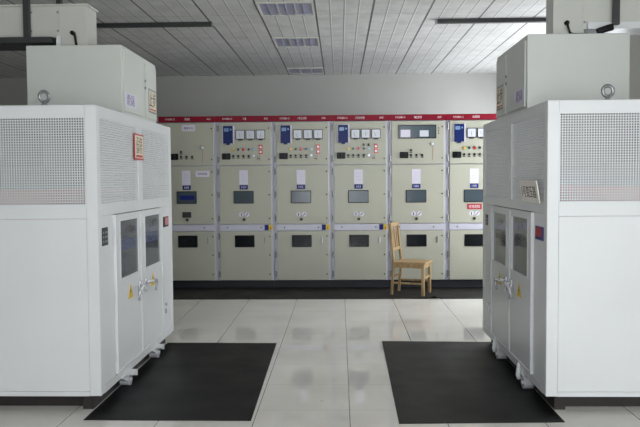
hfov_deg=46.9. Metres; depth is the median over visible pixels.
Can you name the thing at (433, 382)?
rubber mat
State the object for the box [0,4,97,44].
duct
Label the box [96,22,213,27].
channel
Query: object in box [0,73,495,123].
wall
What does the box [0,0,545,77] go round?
ceiling
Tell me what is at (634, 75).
wall
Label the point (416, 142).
tall cabinet
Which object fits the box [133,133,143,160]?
warning sign
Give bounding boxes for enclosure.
[0,36,173,408]
[483,33,639,409]
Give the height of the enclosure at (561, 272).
2.588 m
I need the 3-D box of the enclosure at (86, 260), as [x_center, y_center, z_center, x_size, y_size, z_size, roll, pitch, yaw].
[-1.970,-0.070,5.827,1.275,2.640,2.100,0,3,2]
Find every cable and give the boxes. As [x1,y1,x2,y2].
[70,31,77,44]
[564,20,585,33]
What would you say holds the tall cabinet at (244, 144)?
on the floor
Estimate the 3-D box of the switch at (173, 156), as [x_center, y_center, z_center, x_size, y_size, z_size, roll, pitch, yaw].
[-2.027,-0.786,10.231,0.118,0.086,0.050,0,3,2]
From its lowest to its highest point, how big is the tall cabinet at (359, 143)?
2.390 m
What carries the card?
attached to the enclosure at (561, 272)
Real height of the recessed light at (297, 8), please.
0.016 m
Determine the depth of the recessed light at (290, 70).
12.01 m
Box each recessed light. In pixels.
[255,1,314,15]
[272,37,319,47]
[287,68,323,73]
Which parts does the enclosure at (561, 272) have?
fixed panel, panel, plate, door handle, door, plate, door handle, plate, door, panel, fixed panel, name plate, panel, rail, panel, panel, panel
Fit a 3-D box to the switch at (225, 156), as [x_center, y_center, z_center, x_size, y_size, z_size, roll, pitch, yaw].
[-1.301,-0.790,10.211,0.118,0.086,0.050,0,3,2]
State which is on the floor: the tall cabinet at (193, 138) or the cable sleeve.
the tall cabinet at (193, 138)
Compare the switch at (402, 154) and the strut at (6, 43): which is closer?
the strut at (6, 43)
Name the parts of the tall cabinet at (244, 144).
plate, pane, header panel, interlock plate, instrument door, pane, breaker door, cable door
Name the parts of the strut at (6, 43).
cross arm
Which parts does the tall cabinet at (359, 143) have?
plate, pane, header panel, pane, interlock plate, instrument door, cable door, breaker door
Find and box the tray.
[289,69,321,72]
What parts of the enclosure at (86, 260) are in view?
panel, panel, panel, angle bracket, rail, panel, control plate, fixed panel, panel, door, plate, door handle, plate, door handle, door, danger plate, plate, panel, fixed panel, name plate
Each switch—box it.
[171,154,177,159]
[222,153,229,159]
[279,153,287,158]
[337,152,344,158]
[400,152,407,157]
[453,151,460,157]
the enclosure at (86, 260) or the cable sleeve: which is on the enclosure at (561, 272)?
the cable sleeve
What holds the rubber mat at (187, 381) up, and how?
on the floor
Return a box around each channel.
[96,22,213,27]
[435,18,545,24]
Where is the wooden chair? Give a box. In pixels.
[389,222,432,295]
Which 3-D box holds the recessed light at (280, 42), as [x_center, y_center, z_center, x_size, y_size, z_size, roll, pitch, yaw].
[-0.300,-2.206,9.520,0.580,0.016,0.640,0,3,2]
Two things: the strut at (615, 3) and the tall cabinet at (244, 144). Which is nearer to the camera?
the strut at (615, 3)
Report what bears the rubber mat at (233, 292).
on the floor
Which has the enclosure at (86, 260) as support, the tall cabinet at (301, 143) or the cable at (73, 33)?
the cable at (73, 33)
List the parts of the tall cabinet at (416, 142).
pane, interlock plate, header panel, pane, instrument door, pane, breaker door, cable door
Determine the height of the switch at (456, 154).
0.086 m
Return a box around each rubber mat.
[84,343,276,420]
[173,287,482,299]
[382,341,564,423]
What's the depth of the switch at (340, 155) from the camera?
10.18 m
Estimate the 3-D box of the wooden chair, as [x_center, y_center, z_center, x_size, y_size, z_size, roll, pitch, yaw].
[1.184,0.583,9.637,0.490,0.928,0.394,1,3,23]
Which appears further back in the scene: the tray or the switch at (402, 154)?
the tray
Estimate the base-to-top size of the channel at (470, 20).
0.048 m
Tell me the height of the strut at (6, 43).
0.693 m
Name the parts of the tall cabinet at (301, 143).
plate, pane, header panel, interlock plate, pane, instrument door, cable door, breaker door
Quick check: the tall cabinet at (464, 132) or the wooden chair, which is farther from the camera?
the tall cabinet at (464, 132)
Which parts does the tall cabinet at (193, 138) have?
header panel, pane, interlock plate, instrument door, pane, breaker door, cable door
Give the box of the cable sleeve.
[596,24,613,32]
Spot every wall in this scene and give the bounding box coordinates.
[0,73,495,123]
[629,35,639,98]
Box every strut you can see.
[0,0,55,50]
[612,0,619,24]
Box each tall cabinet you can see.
[158,116,217,287]
[215,116,274,287]
[273,115,331,286]
[330,115,388,286]
[388,114,445,286]
[446,114,496,286]
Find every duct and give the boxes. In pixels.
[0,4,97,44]
[546,0,639,34]
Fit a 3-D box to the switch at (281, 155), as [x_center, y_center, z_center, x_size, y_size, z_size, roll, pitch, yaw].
[-0.505,-0.794,10.190,0.118,0.086,0.050,0,3,2]
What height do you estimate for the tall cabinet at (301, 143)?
2.390 m
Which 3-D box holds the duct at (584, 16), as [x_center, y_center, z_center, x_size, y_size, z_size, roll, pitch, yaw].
[2.463,-1.573,5.770,1.350,0.411,0.260,0,3,2]
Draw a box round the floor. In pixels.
[0,286,639,426]
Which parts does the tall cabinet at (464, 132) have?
plate, cable door, breaker door, header panel, instrument door, pane, pane, warning plate, interlock plate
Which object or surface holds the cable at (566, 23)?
on the enclosure at (561, 272)
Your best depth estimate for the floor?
6.41 m
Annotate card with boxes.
[519,181,539,202]

